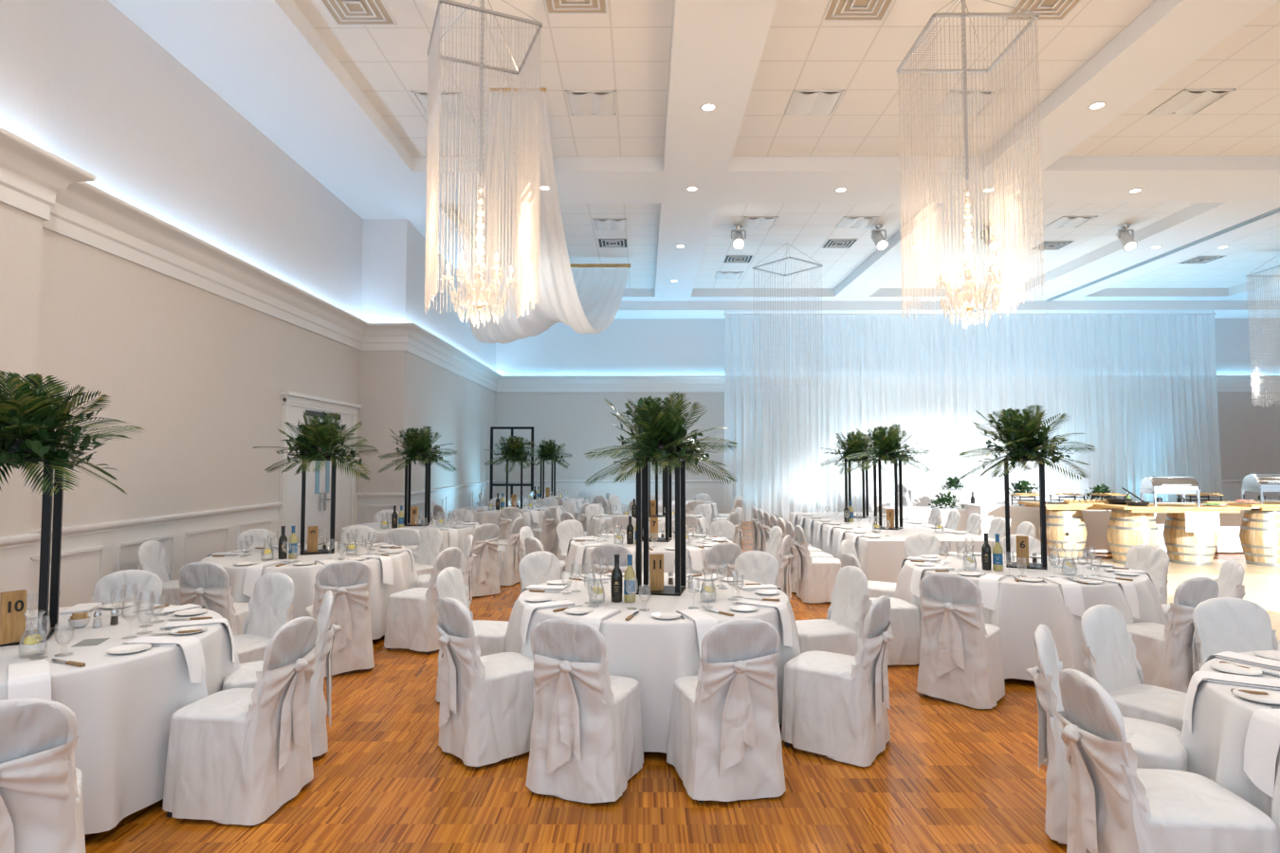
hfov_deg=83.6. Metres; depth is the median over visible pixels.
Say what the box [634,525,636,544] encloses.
wine bottle
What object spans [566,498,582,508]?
napkin
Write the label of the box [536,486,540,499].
wine bottle
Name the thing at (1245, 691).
table knife
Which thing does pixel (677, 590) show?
stand
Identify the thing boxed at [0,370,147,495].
arrangement
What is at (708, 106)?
recessed light
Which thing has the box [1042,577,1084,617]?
napkin
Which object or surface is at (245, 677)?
banquet chair
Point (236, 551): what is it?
plate
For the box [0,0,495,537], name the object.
wall
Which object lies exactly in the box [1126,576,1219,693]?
banquet chair
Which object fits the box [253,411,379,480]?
arrangement
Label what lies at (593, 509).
banquet chair
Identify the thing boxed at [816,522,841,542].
napkin
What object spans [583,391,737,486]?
arrangement
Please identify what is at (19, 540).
chair rail
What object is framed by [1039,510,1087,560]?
wine barrel
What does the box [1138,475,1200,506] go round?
chafing dish
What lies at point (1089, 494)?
shelf
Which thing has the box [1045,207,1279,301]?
ceiling track
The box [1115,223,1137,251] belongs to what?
spotlight
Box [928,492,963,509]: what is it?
garland
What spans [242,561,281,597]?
napkin
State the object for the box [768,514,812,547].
banquet chair
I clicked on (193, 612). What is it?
plate
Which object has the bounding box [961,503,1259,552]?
cloth
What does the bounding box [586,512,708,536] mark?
tablecloth
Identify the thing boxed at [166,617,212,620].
table knife
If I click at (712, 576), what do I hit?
napkin
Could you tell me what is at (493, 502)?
banquet chair
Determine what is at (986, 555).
wine bottle
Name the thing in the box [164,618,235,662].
napkin
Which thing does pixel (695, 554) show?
napkin
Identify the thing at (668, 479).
stand
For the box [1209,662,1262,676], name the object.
plate
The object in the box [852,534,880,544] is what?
napkin
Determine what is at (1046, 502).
platter
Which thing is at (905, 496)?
banquet chair
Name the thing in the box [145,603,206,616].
napkin
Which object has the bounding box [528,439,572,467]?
arrangement
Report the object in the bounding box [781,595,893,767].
banquet chair
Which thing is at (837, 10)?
ceiling vent
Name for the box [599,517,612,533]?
napkin
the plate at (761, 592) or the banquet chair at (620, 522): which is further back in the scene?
the banquet chair at (620, 522)
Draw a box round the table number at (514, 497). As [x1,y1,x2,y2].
[511,494,516,507]
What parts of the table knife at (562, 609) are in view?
handle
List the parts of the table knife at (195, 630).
blade, handle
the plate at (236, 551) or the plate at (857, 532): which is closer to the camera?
the plate at (236, 551)
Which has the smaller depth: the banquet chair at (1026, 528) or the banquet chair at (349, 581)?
the banquet chair at (349, 581)
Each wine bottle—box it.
[277,526,287,559]
[288,526,297,559]
[391,505,397,529]
[398,505,403,528]
[495,493,499,510]
[500,493,504,510]
[532,486,536,499]
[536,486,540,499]
[610,554,622,603]
[623,554,635,603]
[626,515,633,544]
[631,498,636,518]
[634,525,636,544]
[843,501,849,522]
[848,501,853,522]
[970,492,974,503]
[981,532,991,570]
[992,533,1003,571]
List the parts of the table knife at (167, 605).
handle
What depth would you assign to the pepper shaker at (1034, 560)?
6.39 m
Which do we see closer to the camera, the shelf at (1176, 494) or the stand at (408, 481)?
the stand at (408, 481)
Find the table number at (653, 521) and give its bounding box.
[649,517,658,539]
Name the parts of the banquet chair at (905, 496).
sash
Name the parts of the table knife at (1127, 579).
handle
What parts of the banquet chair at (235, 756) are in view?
leg, sash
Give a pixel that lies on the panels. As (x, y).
(173, 537)
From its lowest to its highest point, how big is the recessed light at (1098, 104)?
0.011 m
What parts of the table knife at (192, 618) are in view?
handle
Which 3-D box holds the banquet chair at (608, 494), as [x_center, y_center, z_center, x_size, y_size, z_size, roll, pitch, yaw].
[-0.997,2.011,17.045,0.640,0.880,0.512,1,-3,-12]
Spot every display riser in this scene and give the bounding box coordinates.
[1009,493,1039,506]
[1047,493,1086,501]
[1089,493,1126,500]
[1175,493,1224,503]
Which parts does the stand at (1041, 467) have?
post, plate, plate, post, post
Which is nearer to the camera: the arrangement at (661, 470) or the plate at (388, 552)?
the plate at (388, 552)
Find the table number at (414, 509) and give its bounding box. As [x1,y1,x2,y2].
[410,506,418,525]
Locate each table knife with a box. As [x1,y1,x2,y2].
[51,658,85,667]
[132,603,168,612]
[150,629,202,635]
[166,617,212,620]
[529,589,559,592]
[552,605,582,612]
[568,577,591,581]
[625,611,639,621]
[705,608,733,616]
[729,583,761,585]
[744,598,779,601]
[910,560,938,563]
[1097,566,1129,569]
[1098,576,1133,581]
[1219,660,1279,676]
[1230,688,1268,694]
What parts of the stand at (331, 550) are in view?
post, plate, plate, post, post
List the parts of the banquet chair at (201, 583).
sash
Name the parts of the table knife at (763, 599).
handle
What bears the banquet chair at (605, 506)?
on the floor at (949, 777)
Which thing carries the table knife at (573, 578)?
on the tablecloth at (654, 652)
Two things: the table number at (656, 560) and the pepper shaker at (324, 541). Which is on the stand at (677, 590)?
the table number at (656, 560)
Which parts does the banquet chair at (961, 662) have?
sash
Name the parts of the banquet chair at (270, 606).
sash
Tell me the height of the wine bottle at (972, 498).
0.302 m
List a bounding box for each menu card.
[71,638,109,647]
[692,587,715,592]
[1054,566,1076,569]
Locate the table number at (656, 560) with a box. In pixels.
[649,553,663,590]
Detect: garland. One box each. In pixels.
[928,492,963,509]
[941,475,964,490]
[1008,479,1039,498]
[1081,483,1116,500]
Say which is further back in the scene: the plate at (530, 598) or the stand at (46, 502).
the plate at (530, 598)
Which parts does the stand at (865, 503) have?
post, post, plate, post, post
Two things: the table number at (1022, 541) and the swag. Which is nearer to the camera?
the table number at (1022, 541)
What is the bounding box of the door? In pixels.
[278,391,361,545]
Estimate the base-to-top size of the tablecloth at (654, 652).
0.700 m
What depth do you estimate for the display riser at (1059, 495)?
12.99 m
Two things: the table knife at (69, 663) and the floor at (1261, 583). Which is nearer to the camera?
the table knife at (69, 663)
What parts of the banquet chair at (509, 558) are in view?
sash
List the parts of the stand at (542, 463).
post, post, post, post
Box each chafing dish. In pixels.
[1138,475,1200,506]
[1240,474,1279,503]
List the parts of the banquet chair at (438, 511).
sash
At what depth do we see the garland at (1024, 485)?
13.38 m
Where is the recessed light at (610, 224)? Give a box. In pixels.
[592,218,627,230]
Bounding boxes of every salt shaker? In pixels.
[92,610,101,627]
[337,541,342,549]
[687,575,693,587]
[1050,555,1056,566]
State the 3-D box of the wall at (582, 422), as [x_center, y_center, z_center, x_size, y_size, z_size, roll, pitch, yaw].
[7.976,-0.485,20.413,24.210,6.200,0.001,0,-3,0]
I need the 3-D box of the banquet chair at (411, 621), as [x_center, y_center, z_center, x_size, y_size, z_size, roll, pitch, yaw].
[-1.915,1.524,6.430,0.630,0.890,0.522,-1,-3,20]
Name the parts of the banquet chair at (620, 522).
sash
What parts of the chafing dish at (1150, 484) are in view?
leg, roll lid, handle, leg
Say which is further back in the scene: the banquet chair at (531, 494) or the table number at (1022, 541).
the banquet chair at (531, 494)
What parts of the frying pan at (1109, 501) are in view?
dish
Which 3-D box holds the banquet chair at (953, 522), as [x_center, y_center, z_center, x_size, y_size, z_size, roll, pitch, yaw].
[4.649,1.736,11.117,0.652,0.880,0.532,0,-3,0]
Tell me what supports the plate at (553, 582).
on the tablecloth at (654, 652)
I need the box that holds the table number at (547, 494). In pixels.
[545,487,549,497]
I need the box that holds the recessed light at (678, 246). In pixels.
[676,244,685,248]
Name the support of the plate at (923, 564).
on the tablecloth at (1020, 607)
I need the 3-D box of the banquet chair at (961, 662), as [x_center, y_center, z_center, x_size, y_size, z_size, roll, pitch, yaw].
[2.272,1.462,5.088,0.522,0.890,0.630,-2,-3,40]
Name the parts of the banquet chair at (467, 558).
sash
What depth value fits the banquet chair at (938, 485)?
17.94 m
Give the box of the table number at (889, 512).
[886,509,894,528]
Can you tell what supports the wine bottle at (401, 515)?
on the tablecloth at (463, 533)
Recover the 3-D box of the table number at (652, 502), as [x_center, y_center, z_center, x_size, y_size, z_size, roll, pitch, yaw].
[0.207,1.323,11.620,0.094,0.250,0.043,0,-3,1]
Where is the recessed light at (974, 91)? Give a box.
[931,89,1004,115]
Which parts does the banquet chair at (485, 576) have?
sash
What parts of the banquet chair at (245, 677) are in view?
sash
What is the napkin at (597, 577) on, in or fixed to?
on the tablecloth at (654, 652)
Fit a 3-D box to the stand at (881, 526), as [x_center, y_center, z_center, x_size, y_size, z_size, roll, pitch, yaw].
[3.318,0.899,9.575,0.305,0.930,0.305,-2,-3,32]
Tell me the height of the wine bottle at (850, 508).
0.302 m
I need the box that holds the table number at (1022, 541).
[1015,535,1028,566]
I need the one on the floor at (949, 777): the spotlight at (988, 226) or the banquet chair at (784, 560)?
the banquet chair at (784, 560)
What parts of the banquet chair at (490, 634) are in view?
sash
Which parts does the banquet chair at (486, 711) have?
sash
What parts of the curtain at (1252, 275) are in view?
square frame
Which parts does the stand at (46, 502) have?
plate, plate, post, post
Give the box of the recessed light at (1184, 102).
[1147,89,1236,115]
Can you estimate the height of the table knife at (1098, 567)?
0.012 m
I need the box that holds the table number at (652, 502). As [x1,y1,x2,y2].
[650,500,656,515]
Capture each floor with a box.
[84,521,1245,852]
[1079,559,1279,640]
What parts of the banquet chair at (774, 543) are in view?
sash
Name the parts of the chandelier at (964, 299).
arm, arm, arm, chain, arm, arm, arm, arm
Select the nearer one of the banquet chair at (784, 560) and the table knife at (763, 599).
the table knife at (763, 599)
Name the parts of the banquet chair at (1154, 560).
sash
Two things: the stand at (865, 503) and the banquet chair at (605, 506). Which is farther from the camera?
the banquet chair at (605, 506)
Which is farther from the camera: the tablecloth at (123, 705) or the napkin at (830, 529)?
the napkin at (830, 529)
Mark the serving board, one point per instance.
(1068, 502)
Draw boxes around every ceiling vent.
[319,0,396,25]
[544,0,607,14]
[597,237,628,247]
[722,255,753,263]
[821,238,859,248]
[822,0,894,21]
[1003,0,1082,20]
[1030,240,1075,250]
[1178,256,1225,263]
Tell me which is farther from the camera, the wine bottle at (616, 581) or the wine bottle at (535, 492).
the wine bottle at (535, 492)
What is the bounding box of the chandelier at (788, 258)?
[752,242,822,390]
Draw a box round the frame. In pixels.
[489,426,533,502]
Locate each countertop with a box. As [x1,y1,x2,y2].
[1017,501,1122,510]
[1093,503,1250,512]
[1202,501,1279,511]
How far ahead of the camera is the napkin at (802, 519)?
11.34 m
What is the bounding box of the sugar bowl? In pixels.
[68,612,91,627]
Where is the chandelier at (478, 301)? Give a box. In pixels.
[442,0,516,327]
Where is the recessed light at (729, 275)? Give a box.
[714,272,743,279]
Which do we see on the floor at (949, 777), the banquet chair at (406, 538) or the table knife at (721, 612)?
the banquet chair at (406, 538)
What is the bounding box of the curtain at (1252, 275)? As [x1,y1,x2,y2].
[1245,254,1279,407]
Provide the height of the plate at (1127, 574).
0.015 m
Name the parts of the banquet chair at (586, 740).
sash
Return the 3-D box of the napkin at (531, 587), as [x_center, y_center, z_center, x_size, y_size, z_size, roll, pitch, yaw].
[-0.702,1.260,5.101,0.342,0.235,0.145,0,-3,9]
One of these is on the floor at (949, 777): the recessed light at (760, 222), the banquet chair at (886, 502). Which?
the banquet chair at (886, 502)
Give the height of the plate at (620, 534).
0.015 m
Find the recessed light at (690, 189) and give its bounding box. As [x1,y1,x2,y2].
[685,185,698,191]
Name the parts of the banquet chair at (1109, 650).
sash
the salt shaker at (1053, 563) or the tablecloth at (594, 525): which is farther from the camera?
the tablecloth at (594, 525)
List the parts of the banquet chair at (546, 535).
sash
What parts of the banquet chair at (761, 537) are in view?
sash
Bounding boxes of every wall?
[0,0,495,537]
[494,318,1279,480]
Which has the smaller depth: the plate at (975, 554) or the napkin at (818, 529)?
the plate at (975, 554)
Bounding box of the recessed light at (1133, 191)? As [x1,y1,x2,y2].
[1128,187,1143,193]
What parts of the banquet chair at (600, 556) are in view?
sash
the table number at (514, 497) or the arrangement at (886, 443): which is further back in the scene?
the table number at (514, 497)
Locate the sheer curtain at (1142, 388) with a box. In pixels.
[722,310,1223,521]
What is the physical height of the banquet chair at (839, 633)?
0.890 m
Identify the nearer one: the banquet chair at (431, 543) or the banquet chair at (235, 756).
the banquet chair at (235, 756)
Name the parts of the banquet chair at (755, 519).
sash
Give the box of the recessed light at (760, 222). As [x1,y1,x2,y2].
[741,216,778,228]
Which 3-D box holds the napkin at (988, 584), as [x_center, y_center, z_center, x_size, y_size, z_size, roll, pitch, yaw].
[2.719,1.279,5.517,0.145,0.235,0.342,-2,-3,37]
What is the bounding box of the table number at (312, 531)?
[307,526,318,552]
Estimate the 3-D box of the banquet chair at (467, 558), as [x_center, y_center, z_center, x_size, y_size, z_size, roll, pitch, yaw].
[-1.996,1.566,7.332,0.640,0.890,0.512,1,-3,-18]
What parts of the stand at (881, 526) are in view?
post, post, plate, post, post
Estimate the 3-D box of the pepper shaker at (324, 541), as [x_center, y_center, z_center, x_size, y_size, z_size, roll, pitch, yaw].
[-3.253,1.218,7.386,0.044,0.089,0.043,0,-3,0]
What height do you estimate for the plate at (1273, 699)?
0.015 m
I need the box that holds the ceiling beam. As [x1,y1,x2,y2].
[614,300,1279,319]
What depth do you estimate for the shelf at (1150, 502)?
11.17 m
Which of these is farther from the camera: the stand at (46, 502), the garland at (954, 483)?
the garland at (954, 483)
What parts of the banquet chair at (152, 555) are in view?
sash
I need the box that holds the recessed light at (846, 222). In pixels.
[835,216,877,228]
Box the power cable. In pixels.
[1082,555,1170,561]
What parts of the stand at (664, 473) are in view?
post, post, post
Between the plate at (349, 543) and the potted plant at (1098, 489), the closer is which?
the plate at (349, 543)
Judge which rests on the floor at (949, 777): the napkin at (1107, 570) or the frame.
the frame
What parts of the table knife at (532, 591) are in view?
handle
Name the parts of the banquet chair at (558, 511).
sash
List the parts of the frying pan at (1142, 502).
handle, dish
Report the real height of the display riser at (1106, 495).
0.220 m
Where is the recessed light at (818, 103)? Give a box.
[784,89,845,116]
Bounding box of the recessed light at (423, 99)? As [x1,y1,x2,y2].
[410,90,474,116]
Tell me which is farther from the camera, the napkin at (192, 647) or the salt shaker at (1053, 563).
the salt shaker at (1053, 563)
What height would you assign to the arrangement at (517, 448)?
0.716 m
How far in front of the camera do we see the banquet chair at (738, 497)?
15.51 m
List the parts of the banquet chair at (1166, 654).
sash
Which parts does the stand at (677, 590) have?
post, post, plate, plate, post, post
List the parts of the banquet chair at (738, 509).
sash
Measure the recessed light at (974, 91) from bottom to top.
0.039 m
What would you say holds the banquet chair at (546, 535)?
on the floor at (949, 777)
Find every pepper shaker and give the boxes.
[109,608,118,624]
[322,540,327,548]
[668,572,673,584]
[1032,552,1037,563]
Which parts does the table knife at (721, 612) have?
handle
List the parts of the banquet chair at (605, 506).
sash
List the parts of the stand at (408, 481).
post, post, plate, post, post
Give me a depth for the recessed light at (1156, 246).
14.42 m
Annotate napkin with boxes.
[7,659,51,700]
[59,603,103,614]
[124,636,205,683]
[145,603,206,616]
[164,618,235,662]
[206,552,244,557]
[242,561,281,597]
[268,545,288,548]
[317,559,335,565]
[355,555,393,585]
[362,543,390,547]
[380,548,414,564]
[437,527,458,548]
[456,525,477,528]
[519,600,575,644]
[521,585,566,592]
[526,510,539,524]
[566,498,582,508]
[566,537,597,554]
[574,543,603,571]
[577,573,610,581]
[579,607,621,630]
[596,533,619,536]
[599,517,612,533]
[627,546,642,572]
[677,609,718,658]
[685,532,700,536]
[686,546,703,572]
[694,573,729,581]
[696,517,705,531]
[703,537,731,541]
[706,503,716,516]
[735,599,792,647]
[736,584,782,591]
[792,513,813,527]
[800,516,822,528]
[807,519,831,537]
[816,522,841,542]
[826,526,852,546]
[838,530,866,551]
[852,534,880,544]
[900,556,939,568]
[903,521,926,523]
[910,566,954,598]
[942,551,974,557]
[943,530,970,533]
[978,573,1005,610]
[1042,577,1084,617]
[1066,559,1103,564]
[1083,576,1139,619]
[1103,567,1152,583]
[1182,670,1279,734]
[1205,651,1279,670]
[1243,709,1279,798]
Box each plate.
[100,602,135,609]
[107,643,151,654]
[168,625,207,635]
[173,608,208,616]
[230,549,251,552]
[233,562,255,566]
[292,562,314,566]
[343,542,359,545]
[347,557,366,561]
[379,544,396,548]
[384,550,402,553]
[524,596,551,602]
[546,580,569,585]
[564,607,593,614]
[580,542,595,545]
[612,532,625,535]
[651,611,680,620]
[664,547,675,550]
[701,544,715,547]
[711,539,727,541]
[719,577,743,582]
[729,604,758,612]
[754,589,780,595]
[852,530,866,533]
[866,535,881,538]
[914,562,935,566]
[919,554,939,558]
[956,571,980,576]
[969,552,981,555]
[1016,577,1042,582]
[1028,554,1048,558]
[1075,579,1102,584]
[1090,563,1114,566]
[1113,571,1139,576]
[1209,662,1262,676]
[1232,688,1279,705]
[1253,650,1279,660]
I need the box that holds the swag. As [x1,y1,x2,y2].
[468,88,630,344]
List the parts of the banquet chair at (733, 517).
seat, sash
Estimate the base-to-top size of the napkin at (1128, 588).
0.265 m
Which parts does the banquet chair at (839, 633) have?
sash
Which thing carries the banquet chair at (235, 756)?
on the floor at (949, 777)
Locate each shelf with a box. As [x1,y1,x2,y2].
[1009,493,1039,495]
[1047,493,1086,495]
[1089,493,1126,495]
[1150,501,1196,503]
[1175,493,1224,495]
[1244,498,1279,500]
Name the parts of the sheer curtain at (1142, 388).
curtain rod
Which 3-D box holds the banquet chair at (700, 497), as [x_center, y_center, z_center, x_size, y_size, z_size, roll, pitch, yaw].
[1.345,1.977,16.311,0.513,0.880,0.621,-1,-3,24]
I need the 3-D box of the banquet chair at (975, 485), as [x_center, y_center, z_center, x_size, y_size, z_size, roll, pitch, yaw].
[8.471,1.822,17.713,0.508,0.880,0.624,0,-3,0]
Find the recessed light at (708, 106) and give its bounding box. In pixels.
[700,102,716,111]
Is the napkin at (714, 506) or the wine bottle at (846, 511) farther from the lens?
the napkin at (714, 506)
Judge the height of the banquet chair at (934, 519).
0.880 m
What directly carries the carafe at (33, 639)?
on the tablecloth at (123, 705)
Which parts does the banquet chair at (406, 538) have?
sash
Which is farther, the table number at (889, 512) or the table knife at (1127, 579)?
the table number at (889, 512)
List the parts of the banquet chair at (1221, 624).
sash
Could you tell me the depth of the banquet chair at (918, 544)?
7.58 m
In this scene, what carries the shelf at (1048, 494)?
attached to the display riser at (1059, 495)
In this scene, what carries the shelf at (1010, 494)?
attached to the display riser at (1015, 494)
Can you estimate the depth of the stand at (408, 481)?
9.96 m
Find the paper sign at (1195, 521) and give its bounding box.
[1185,512,1220,531]
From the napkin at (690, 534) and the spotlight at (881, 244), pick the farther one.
the spotlight at (881, 244)
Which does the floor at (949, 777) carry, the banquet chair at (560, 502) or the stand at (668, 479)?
the banquet chair at (560, 502)
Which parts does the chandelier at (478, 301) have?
arm, arm, arm, chain, arm, arm, arm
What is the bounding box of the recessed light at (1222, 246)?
[1216,245,1229,248]
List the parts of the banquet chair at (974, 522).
sash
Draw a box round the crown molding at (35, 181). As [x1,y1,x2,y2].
[0,127,1279,392]
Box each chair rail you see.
[0,502,282,549]
[355,480,1243,498]
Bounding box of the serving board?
[1058,501,1109,504]
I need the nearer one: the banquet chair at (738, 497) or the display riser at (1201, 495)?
the display riser at (1201, 495)
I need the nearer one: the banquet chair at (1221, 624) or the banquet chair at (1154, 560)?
the banquet chair at (1221, 624)
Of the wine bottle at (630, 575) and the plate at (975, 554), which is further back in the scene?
the plate at (975, 554)
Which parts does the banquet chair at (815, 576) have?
sash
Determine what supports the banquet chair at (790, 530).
on the floor at (949, 777)
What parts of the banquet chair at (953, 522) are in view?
sash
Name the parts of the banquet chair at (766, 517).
sash, seat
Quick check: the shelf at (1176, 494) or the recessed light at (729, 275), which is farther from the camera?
the recessed light at (729, 275)
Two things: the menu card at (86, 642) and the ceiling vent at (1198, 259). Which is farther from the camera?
the ceiling vent at (1198, 259)
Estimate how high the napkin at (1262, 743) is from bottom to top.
0.265 m
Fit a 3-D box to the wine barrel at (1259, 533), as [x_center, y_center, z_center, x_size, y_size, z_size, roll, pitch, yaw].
[9.945,1.751,11.342,0.700,0.860,0.700,0,-3,-9]
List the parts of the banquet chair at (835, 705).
sash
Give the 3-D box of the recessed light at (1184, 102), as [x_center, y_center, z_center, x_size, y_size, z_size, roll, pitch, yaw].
[6.935,-4.075,9.021,0.630,0.039,0.630,0,-3,0]
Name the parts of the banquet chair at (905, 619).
sash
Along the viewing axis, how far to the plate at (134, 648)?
3.46 m
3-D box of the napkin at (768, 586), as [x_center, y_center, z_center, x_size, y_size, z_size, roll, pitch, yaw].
[0.876,1.276,5.124,0.343,0.265,0.149,1,-3,-11]
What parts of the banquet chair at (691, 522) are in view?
sash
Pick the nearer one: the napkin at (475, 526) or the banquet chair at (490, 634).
the banquet chair at (490, 634)
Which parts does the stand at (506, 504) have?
post, post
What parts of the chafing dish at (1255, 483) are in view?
leg, roll lid, leg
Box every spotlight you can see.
[731,224,746,249]
[870,223,888,251]
[978,223,999,251]
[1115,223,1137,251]
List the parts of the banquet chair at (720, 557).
sash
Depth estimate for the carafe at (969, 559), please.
6.01 m
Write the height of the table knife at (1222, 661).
0.012 m
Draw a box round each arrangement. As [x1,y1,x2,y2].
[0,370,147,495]
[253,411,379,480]
[377,425,457,473]
[483,436,541,473]
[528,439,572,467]
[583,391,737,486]
[609,422,703,475]
[623,433,675,475]
[820,431,885,475]
[845,423,932,473]
[955,403,1096,480]
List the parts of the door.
glass, handle, handle, glass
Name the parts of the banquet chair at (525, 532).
sash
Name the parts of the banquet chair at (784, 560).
sash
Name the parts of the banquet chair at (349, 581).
sash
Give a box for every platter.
[1045,501,1064,503]
[1201,502,1224,506]
[1233,499,1259,503]
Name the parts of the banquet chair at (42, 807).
sash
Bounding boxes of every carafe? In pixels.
[18,616,47,646]
[263,539,272,554]
[347,545,357,549]
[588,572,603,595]
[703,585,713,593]
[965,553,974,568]
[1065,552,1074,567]
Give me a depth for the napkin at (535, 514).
12.69 m
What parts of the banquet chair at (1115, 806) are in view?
sash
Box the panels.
[28,488,1277,610]
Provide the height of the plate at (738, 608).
0.015 m
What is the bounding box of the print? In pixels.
[1189,516,1216,528]
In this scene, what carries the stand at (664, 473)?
on the tablecloth at (594, 525)
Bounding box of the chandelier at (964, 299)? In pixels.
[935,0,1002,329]
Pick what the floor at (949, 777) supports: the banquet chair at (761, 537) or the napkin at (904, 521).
the banquet chair at (761, 537)
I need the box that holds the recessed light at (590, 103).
[564,90,618,116]
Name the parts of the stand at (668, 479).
post, plate, post, post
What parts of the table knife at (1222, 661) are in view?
handle, blade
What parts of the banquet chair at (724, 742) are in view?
sash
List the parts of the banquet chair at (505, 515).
sash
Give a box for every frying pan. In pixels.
[1105,493,1132,504]
[1121,487,1150,506]
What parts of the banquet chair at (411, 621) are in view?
sash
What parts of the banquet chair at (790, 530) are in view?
sash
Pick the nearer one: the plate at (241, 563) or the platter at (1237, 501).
the plate at (241, 563)
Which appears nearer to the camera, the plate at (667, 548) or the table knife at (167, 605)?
the table knife at (167, 605)
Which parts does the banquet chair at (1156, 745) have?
sash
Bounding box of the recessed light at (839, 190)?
[834,186,847,192]
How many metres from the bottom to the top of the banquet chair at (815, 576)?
0.880 m
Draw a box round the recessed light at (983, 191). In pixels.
[982,187,995,192]
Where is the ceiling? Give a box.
[108,0,1279,301]
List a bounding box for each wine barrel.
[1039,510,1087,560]
[1106,509,1159,564]
[1163,512,1217,565]
[1239,509,1279,566]
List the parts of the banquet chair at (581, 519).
sash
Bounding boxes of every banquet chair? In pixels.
[0,698,85,852]
[91,569,163,604]
[137,540,180,605]
[162,616,318,825]
[178,561,248,636]
[222,590,341,759]
[233,572,294,663]
[237,529,276,549]
[305,560,374,676]
[341,525,376,543]
[373,510,399,522]
[383,528,420,563]
[384,547,461,654]
[414,527,443,575]
[415,534,476,603]
[430,501,436,520]
[433,504,446,520]
[435,566,508,702]
[436,597,534,767]
[448,508,473,522]
[460,523,500,597]
[476,493,483,507]
[489,497,510,506]
[497,507,523,539]
[497,512,522,546]
[497,517,524,585]
[518,526,566,571]
[518,550,562,593]
[523,536,579,579]
[525,618,644,804]
[529,490,545,496]
[531,506,566,556]
[539,497,558,506]
[548,495,563,507]
[553,507,588,557]
[556,519,585,561]
[560,512,575,521]
[574,494,603,520]
[577,502,588,531]
[578,491,591,504]
[585,503,603,531]
[589,543,634,574]
[602,497,609,513]
[605,492,609,509]
[609,494,622,512]
[609,514,636,533]
[628,499,636,512]
[650,493,661,500]
[666,618,786,803]
[672,514,698,533]
[685,500,705,514]
[692,503,712,527]
[694,493,711,501]
[701,542,742,577]
[706,519,735,543]
[712,498,743,540]
[718,495,742,534]
[726,512,739,544]
[731,550,779,586]
[733,507,743,550]
[750,506,758,550]
[755,509,765,551]
[762,512,770,551]
[765,526,782,560]
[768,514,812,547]
[776,517,822,551]
[776,534,794,601]
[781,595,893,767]
[785,521,833,592]
[792,525,841,603]
[795,566,869,656]
[839,539,896,598]
[841,552,921,666]
[870,496,890,512]
[897,484,913,506]
[904,532,942,558]
[916,573,1005,709]
[927,507,941,526]
[933,482,950,489]
[944,510,960,530]
[964,512,982,535]
[969,482,986,489]
[987,516,1005,540]
[999,534,1041,555]
[1016,521,1035,537]
[1025,624,1188,844]
[1058,668,1279,852]
[1081,604,1187,731]
[1123,544,1169,604]
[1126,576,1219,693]
[1161,559,1245,622]
[1192,597,1278,670]
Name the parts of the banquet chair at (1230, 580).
sash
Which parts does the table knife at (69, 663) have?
blade, handle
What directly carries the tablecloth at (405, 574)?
on the round table
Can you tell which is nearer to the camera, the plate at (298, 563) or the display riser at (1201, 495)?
the plate at (298, 563)
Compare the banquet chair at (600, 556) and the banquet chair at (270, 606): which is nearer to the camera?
the banquet chair at (270, 606)
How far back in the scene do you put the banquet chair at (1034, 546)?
7.42 m
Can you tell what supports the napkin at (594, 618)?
on the tablecloth at (654, 652)
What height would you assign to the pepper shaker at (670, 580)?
0.089 m
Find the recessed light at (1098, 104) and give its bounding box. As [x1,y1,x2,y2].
[1087,101,1107,109]
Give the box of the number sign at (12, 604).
[0,589,26,644]
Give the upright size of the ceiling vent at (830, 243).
0.024 m
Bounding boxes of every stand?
[0,457,64,646]
[300,458,336,555]
[403,458,430,526]
[505,458,522,509]
[540,460,555,498]
[636,457,686,596]
[641,463,672,542]
[648,462,665,517]
[844,458,868,518]
[873,458,902,530]
[1004,458,1047,569]
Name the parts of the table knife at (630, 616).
handle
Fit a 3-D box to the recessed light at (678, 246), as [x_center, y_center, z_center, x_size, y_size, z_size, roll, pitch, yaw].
[0.817,-3.622,14.380,0.204,0.011,0.204,0,-3,0]
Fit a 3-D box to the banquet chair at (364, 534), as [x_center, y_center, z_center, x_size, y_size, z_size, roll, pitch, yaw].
[-3.322,1.603,8.245,0.522,0.880,0.630,0,-3,-2]
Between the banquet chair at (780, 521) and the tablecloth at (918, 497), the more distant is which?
the tablecloth at (918, 497)
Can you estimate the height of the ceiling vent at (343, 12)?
0.024 m
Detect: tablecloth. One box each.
[0,603,240,835]
[201,543,418,639]
[336,520,479,553]
[471,505,545,530]
[504,572,801,753]
[509,496,584,517]
[565,532,732,574]
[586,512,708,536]
[627,500,718,523]
[788,512,995,583]
[877,506,966,530]
[893,553,1166,680]
[907,489,1038,506]
[1179,650,1279,852]
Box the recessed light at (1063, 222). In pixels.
[1043,216,1097,228]
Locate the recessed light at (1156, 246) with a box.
[1150,245,1162,249]

